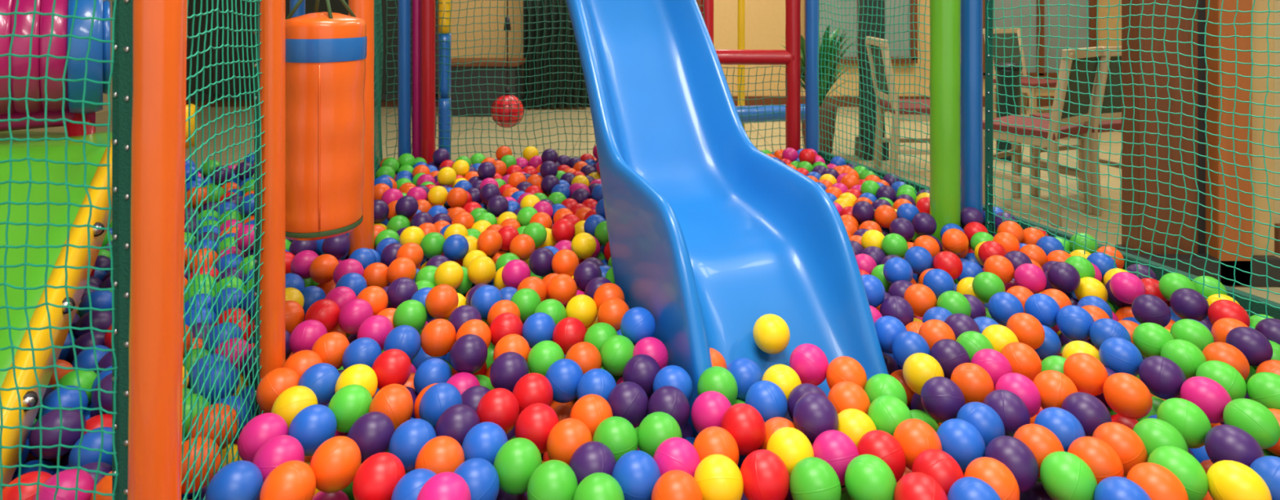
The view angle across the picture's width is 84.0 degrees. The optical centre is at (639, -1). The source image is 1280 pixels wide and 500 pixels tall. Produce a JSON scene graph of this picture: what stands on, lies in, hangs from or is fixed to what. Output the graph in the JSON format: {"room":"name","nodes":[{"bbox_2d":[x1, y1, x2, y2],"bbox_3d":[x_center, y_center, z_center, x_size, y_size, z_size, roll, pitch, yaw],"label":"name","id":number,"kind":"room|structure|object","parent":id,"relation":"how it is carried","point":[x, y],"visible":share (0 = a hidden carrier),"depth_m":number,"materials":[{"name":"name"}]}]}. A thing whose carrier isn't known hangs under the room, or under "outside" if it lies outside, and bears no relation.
{"room":"indoor playground","nodes":[
{"label":"indoor playground","id":0,"kind":"room"},
{"bbox_2d":[13,0,111,130],"bbox_3d":[-4.950,-0.580,2.000,0.100,3.200,12.000,0,0,0],"label":"wall","id":1,"kind":"structure","parent":0,"point":[105,108],"depth_m":6.57,"materials":[{"name":"beige paint"}]},
{"bbox_2d":[13,106,1279,302],"bbox_3d":[0.500,1.070,2.000,11.000,0.100,12.000,0,0,0],"label":"floor","id":2,"kind":"structure","parent":0,"point":[101,117],"depth_m":5.02,"materials":[{"name":"tile"}]},
{"bbox_2d":[0,0,110,275],"bbox_3d":[-1.568,0.487,1.659,0.530,1.065,0.330,0,0,-37],"label":"foam roller","id":3,"kind":"object","parent":2,"relation":"on","point":[96,71],"visible":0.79,"depth_m":1.66,"materials":[{"name":"plastic"}]},
{"bbox_2d":[127,0,186,499],"bbox_3d":[-0.553,-0.090,0.820,0.076,2.221,0.051,0,0,0],"label":"post","id":4,"kind":"object","parent":2,"relation":"on","point":[156,325],"visible":1,"depth_m":0.80,"materials":[{"name":"plastic"}]},
{"bbox_2d":[0,0,119,499],"bbox_3d":[-0.838,0.251,0.878,0.447,1.231,0.032,0,0,13],"label":"safety net","id":5,"kind":"object","parent":4,"relation":"attached to","point":[31,35],"visible":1,"depth_m":0.84,"materials":[{"name":"teal fabric"}]},
{"bbox_2d":[111,0,119,499],"bbox_3d":[-0.643,0.220,0.872,0.010,1.400,0.006,0,0,11],"label":"net seam webbing","id":6,"kind":"object","parent":5,"relation":"attached to","point":[115,76],"visible":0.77,"depth_m":0.87,"materials":[{"name":"teal fabric"}]},
{"bbox_2d":[119,0,133,499],"bbox_3d":[-0.605,0.220,0.840,0.022,1.400,0.006,0,0,11],"label":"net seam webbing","id":7,"kind":"object","parent":4,"relation":"attached to","point":[126,6],"visible":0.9,"depth_m":0.84,"materials":[{"name":"teal fabric"}]},
{"bbox_3d":[-0.671,-1.240,1.410,0.288,0.060,1.191,0,0,0],"label":"rail","id":8,"kind":"object","parent":4,"relation":"on","visible":0},
{"bbox_2d":[285,0,367,240],"bbox_3d":[-0.672,-0.361,1.500,0.180,1.697,0.172,0,0,0],"label":"bag","id":9,"kind":"object","parent":8,"relation":"hanging from","point":[326,52],"visible":0.84,"depth_m":1.43,"materials":[{"name":"leather"}]},
{"bbox_2d":[259,0,285,413],"bbox_3d":[-0.678,-0.090,1.300,0.050,2.220,0.050,0,0,0],"label":"post","id":10,"kind":"object","parent":2,"relation":"on","point":[273,16],"visible":0.64,"depth_m":1.28,"materials":[{"name":"plastic"}]},
{"bbox_2d":[181,0,266,499],"bbox_3d":[-0.626,0.196,1.063,0.022,1.366,0.457,0,0,-15],"label":"safety net","id":11,"kind":"object","parent":10,"relation":"attached to","point":[196,211],"visible":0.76,"depth_m":1.07,"materials":[{"name":"teal fabric"}]},
{"bbox_2d":[253,0,259,415],"bbox_3d":[-0.681,0.220,1.262,0.010,1.400,0.006,0,0,29],"label":"net seam webbing","id":12,"kind":"object","parent":11,"relation":"attached to","point":[257,227],"visible":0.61,"depth_m":1.26,"materials":[{"name":"teal fabric"}]},
{"bbox_2d":[289,0,305,17],"bbox_3d":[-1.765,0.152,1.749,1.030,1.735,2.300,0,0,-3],"label":"post","id":13,"kind":"object","parent":2,"relation":"on","point":[300,11],"visible":0.02,"depth_m":2.78,"materials":[{"name":"blue plastic"}]},
{"bbox_2d":[347,0,374,258],"bbox_3d":[-0.785,-0.090,2.000,0.069,2.220,0.069,0,0,0],"label":"post","id":14,"kind":"object","parent":2,"relation":"on","point":[362,236],"visible":0.35,"depth_m":1.98,"materials":[{"name":"plastic"}]},
{"bbox_2d":[373,0,382,180],"bbox_3d":[-0.960,0.071,2.555,0.011,1.326,1.105,0,0,-17],"label":"safety net","id":15,"kind":"object","parent":14,"relation":"attached to","point":[378,37],"visible":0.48,"depth_m":2.81,"materials":[{"name":"teal fabric"}]},
{"bbox_2d":[397,0,410,159],"bbox_3d":[-1.035,-0.090,3.120,0.055,2.220,0.055,0,0,0],"label":"post","id":16,"kind":"object","parent":2,"relation":"on","point":[403,6],"visible":0.62,"depth_m":3.10,"materials":[{"name":"plastic"}]},
{"bbox_2d":[385,0,704,160],"bbox_3d":[-0.409,0.070,3.240,1.442,1.322,0.012,0,0,-8],"label":"safety net","id":17,"kind":"object","parent":16,"relation":"attached to","point":[468,1],"visible":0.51,"depth_m":3.21,"materials":[{"name":"teal fabric"}]},
{"bbox_2d":[412,0,420,157],"bbox_3d":[-0.988,-0.090,3.150,0.045,2.220,0.045,0,0,0],"label":"post","id":18,"kind":"object","parent":2,"relation":"on","point":[415,3],"visible":0.39,"depth_m":3.13,"materials":[{"name":"plastic"}]},
{"bbox_2d":[420,0,435,164],"bbox_3d":[-0.925,-0.090,3.100,0.063,2.220,0.063,0,0,0],"label":"post","id":19,"kind":"object","parent":2,"relation":"on","point":[428,11],"visible":0.61,"depth_m":3.07,"materials":[{"name":"plastic"}]},
{"bbox_2d":[438,0,451,159],"bbox_3d":[-0.880,-0.090,3.200,0.057,2.220,0.057,0,0,0],"label":"post","id":20,"kind":"object","parent":2,"relation":"on","point":[444,112],"visible":0.54,"depth_m":3.18,"materials":[{"name":"blue plastic"}]},
{"bbox_2d":[451,57,525,116],"bbox_3d":[-1.400,0.780,6.400,0.680,0.480,0.450,0,0,0],"label":"cabinet","id":21,"kind":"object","parent":2,"relation":"on","point":[499,88],"depth_m":6.20,"materials":[{"name":"grey"}]},
{"bbox_2d":[523,0,590,107],"bbox_3d":[-0.775,-0.312,6.603,0.758,2.623,0.075,0,0,0],"label":"curtain","id":22,"kind":"object","parent":2,"relation":"on","point":[548,32],"visible":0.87,"depth_m":6.60,"materials":[{"name":"black fabric"}]},
{"bbox_2d":[700,0,713,43],"bbox_3d":[0.320,-0.090,3.380,0.063,2.220,0.063,0,0,0],"label":"post","id":23,"kind":"object","parent":2,"relation":"on","point":[708,4],"visible":0.12,"depth_m":3.35,"materials":[{"name":"plastic"}]},
{"bbox_2d":[737,0,744,128],"bbox_3d":[0.620,-0.090,4.350,0.045,2.220,0.045,0,0,0],"label":"post","id":24,"kind":"object","parent":2,"relation":"on","point":[740,2],"visible":0.48,"depth_m":4.33,"materials":[{"name":"plastic"}]},
{"bbox_2d":[735,103,805,122],"bbox_3d":[0.750,0.680,4.250,0.510,0.100,0.101,0,0,-11],"label":"rail","id":25,"kind":"object","parent":24,"relation":"attached to","point":[753,111],"visible":0.51,"depth_m":4.21,"materials":[{"name":"plastic"}]},
{"bbox_2d":[785,0,800,151],"bbox_3d":[0.720,-0.090,3.340,0.072,2.220,0.072,0,0,0],"label":"post","id":26,"kind":"object","parent":2,"relation":"on","point":[793,7],"visible":0.72,"depth_m":3.31,"materials":[{"name":"plastic"}]},
{"bbox_2d":[715,48,794,64],"bbox_3d":[0.525,0.270,3.350,0.390,0.072,0.073,0,0,3],"label":"rail","id":27,"kind":"object","parent":26,"relation":"attached to","point":[726,56],"visible":0.9,"depth_m":3.32,"materials":[{"name":"plastic"}]},
{"bbox_2d":[721,65,805,152],"bbox_3d":[0.571,0.521,3.340,0.471,0.428,0.012,0,0,5],"label":"safety net","id":28,"kind":"object","parent":27,"relation":"attached to","point":[771,73],"visible":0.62,"depth_m":3.34,"materials":[{"name":"teal fabric"}]},
{"bbox_2d":[804,0,819,153],"bbox_3d":[0.800,-0.090,3.300,0.063,2.220,0.063,0,0,0],"label":"post","id":29,"kind":"object","parent":2,"relation":"on","point":[811,30],"visible":0.62,"depth_m":3.27,"materials":[{"name":"plastic"}]},
{"bbox_2d":[817,0,929,193],"bbox_3d":[0.930,0.119,2.801,0.014,1.223,0.956,0,0,-13],"label":"safety net","id":30,"kind":"object","parent":29,"relation":"attached to","point":[821,3],"visible":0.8,"depth_m":2.82,"materials":[{"name":"teal fabric"}]},
{"bbox_2d":[779,25,855,153],"bbox_3d":[1.177,0.585,4.731,0.524,0.870,0.509,0,0,0],"label":"potted plant","id":31,"kind":"object","parent":2,"relation":"on","point":[802,40],"visible":0.36,"depth_m":4.61,"materials":[{"name":"green plant"}]},
{"bbox_2d":[376,151,1279,319],"bbox_3d":[-0.225,0.858,1.835,4.080,0.325,3.099,0,0,0],"label":"kerb","id":32,"kind":"object","parent":2,"relation":"on","point":[1257,308],"visible":0.04,"depth_m":1.87,"materials":[{"name":"teal"}]},
{"bbox_2d":[2,145,1279,499],"bbox_3d":[-0.225,0.731,1.848,4.006,0.314,2.870,0,0,0],"label":"balls","id":33,"kind":"object","parent":32,"relation":"in","point":[486,344],"visible":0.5,"depth_m":1.26,"materials":[{"name":"plastic"}]},
{"bbox_2d":[0,103,197,489],"bbox_3d":[-1.319,0.552,1.311,0.646,0.580,1.164,0,0,-16],"label":"ramp","id":34,"kind":"object","parent":33,"relation":"on","point":[96,176],"visible":0.57,"depth_m":1.35,"materials":[{"name":"green plastic"}]},
{"bbox_2d":[854,0,888,159],"bbox_3d":[1.500,-0.580,4.600,0.170,3.200,0.170,0,0,0],"label":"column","id":35,"kind":"structure","parent":2,"relation":"on","point":[865,2],"depth_m":4.54,"materials":[{"name":"grey"}]},
{"bbox_2d":[865,35,960,181],"bbox_3d":[1.565,0.621,4.103,0.438,0.800,0.382,0,0,4],"label":"dining chair","id":36,"kind":"object","parent":2,"relation":"on","point":[906,114],"visible":0.45,"depth_m":4.04,"materials":[{"name":"brown wood"}]},
{"bbox_2d":[929,0,960,251],"bbox_3d":[0.945,-0.090,2.200,0.090,2.220,0.090,0,0,0],"label":"post","id":37,"kind":"object","parent":2,"relation":"on","point":[944,15],"visible":0.69,"depth_m":2.16,"materials":[{"name":"plastic"}]},
{"bbox_2d":[960,0,982,229],"bbox_3d":[1.055,-0.090,2.260,0.065,2.220,0.065,0,0,0],"label":"post","id":38,"kind":"object","parent":2,"relation":"on","point":[971,11],"visible":0.56,"depth_m":2.23,"materials":[{"name":"plastic"}]},
{"bbox_2d":[986,0,1279,328],"bbox_3d":[1.384,0.120,1.473,0.033,1.225,1.616,0,0,-21],"label":"safety net","id":39,"kind":"object","parent":38,"relation":"attached to","point":[1225,224],"visible":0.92,"depth_m":1.81,"materials":[{"name":"teal fabric"}]},
{"bbox_2d":[985,0,993,235],"bbox_3d":[1.089,0.170,2.217,0.006,1.500,0.026,0,0,-25],"label":"post","id":40,"kind":"object","parent":39,"relation":"attached to","point":[988,59],"visible":0.76,"depth_m":2.21,"materials":[{"name":"teal metal"}]},
{"bbox_2d":[994,62,1022,161],"bbox_3d":[2.360,0.713,4.550,0.160,0.615,0.160,0,0,0],"label":"waste bin","id":41,"kind":"object","parent":2,"relation":"on","point":[1000,70],"visible":0.58,"depth_m":4.50,"materials":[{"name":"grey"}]},
{"bbox_2d":[982,27,1068,139],"bbox_3d":[2.886,0.621,5.333,0.382,0.800,0.438,0,0,-23],"label":"dining chair","id":42,"kind":"object","parent":2,"relation":"on","point":[1033,82],"visible":0.49,"depth_m":5.45,"materials":[{"name":"brown wood"}]},
{"bbox_2d":[982,46,1101,226],"bbox_3d":[1.930,0.621,3.421,0.382,0.800,0.438,0,0,-35],"label":"dining chair","id":43,"kind":"object","parent":2,"relation":"on","point":[1084,99],"visible":0.69,"depth_m":3.30,"materials":[{"name":"brown wood"}]},
{"bbox_2d":[1029,46,1121,215],"bbox_3d":[2.281,0.621,3.566,0.382,0.800,0.438,0,0,-18],"label":"dining chair","id":44,"kind":"object","parent":2,"relation":"on","point":[1106,113],"visible":0.34,"depth_m":3.38,"materials":[{"name":"brown wood"}]},
{"bbox_2d":[1115,0,1279,286],"bbox_3d":[2.040,-0.580,2.600,0.500,3.200,0.160,0,0,0],"label":"wooden column","id":45,"kind":"structure","parent":2,"relation":"on","point":[1227,17],"depth_m":2.57,"materials":[{"name":"brown wood"}]},
{"bbox_2d":[1274,0,1279,253],"bbox_3d":[3.350,-0.180,2.888,1.600,2.400,0.105,0,0,0],"label":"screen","id":46,"kind":"object","parent":2,"relation":"on","point":[1277,2],"visible":0.21,"depth_m":2.86,"materials":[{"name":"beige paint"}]},
{"bbox_2d":[450,0,1121,95],"bbox_3d":[0.500,-0.580,6.850,11.000,3.200,0.100,0,0,0],"label":"wall","id":47,"kind":"structure","parent":0,"point":[764,20],"depth_m":6.80,"materials":[{"name":"beige paint"}]},
{"bbox_2d":[186,0,438,100],"bbox_3d":[-3.325,-0.230,6.755,2.810,2.360,0.060,0,0,0],"label":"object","id":48,"kind":"structure","parent":47,"relation":"in","point":[336,6],"depth_m":6.76,"materials":[{"name":"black glass"}]},
{"bbox_2d":[186,95,1054,106],"bbox_3d":[0.500,0.970,6.790,10.900,0.100,0.020,0,0,0],"label":"baseboard","id":49,"kind":"structure","parent":47,"relation":"attached to","point":[1043,102],"depth_m":6.78,"materials":[{"name":"brown wood"}]},
{"bbox_2d":[696,0,700,9],"bbox_3d":[0.150,-0.030,6.760,0.900,2.100,0.060,0,0,0],"label":"door","id":50,"kind":"structure","parent":47,"relation":"in","point":[697,1],"depth_m":6.73,"materials":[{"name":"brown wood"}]},
{"bbox_2d":[804,0,917,62],"bbox_3d":[2.100,-0.305,6.755,1.060,1.810,0.060,0,0,0],"label":"window","id":51,"kind":"structure","parent":47,"relation":"in","point":[856,2],"depth_m":6.76,"materials":[{"name":"clear glass"}]},
{"bbox_2d":[982,0,1097,79],"bbox_3d":[3.800,-0.230,6.755,1.060,1.960,0.060,0,0,0],"label":"window","id":52,"kind":"structure","parent":47,"relation":"in","point":[1053,10],"depth_m":6.76,"materials":[{"name":"clear glass"}]},
{"bbox_3d":[-0.200,-1.240,3.750,2.000,0.060,0.061,0,0,0],"label":"rail","id":53,"kind":"object","parent":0,"visible":0},
{"bbox_2d":[490,0,524,127],"bbox_3d":[-0.700,-0.273,3.750,0.177,1.893,0.177,0,0,0],"label":"ball","id":54,"kind":"object","parent":53,"relation":"hanging from","point":[500,104],"visible":0.91,"depth_m":3.70,"materials":[{"name":"red plastic"}]},
{"bbox_3d":[-0.200,-0.680,3.050,0.889,0.060,0.772,0,0,0],"label":"deck","id":55,"kind":"object","parent":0,"visible":0},
{"bbox_2d":[565,0,888,437],"bbox_3d":[0.030,0.087,1.998,0.402,1.695,1.756,0,0,-21],"label":"slide","id":56,"kind":"object","parent":55,"relation":"attached to","point":[710,233],"visible":0.83,"depth_m":1.62,"materials":[{"name":"plastic"}]}
]}

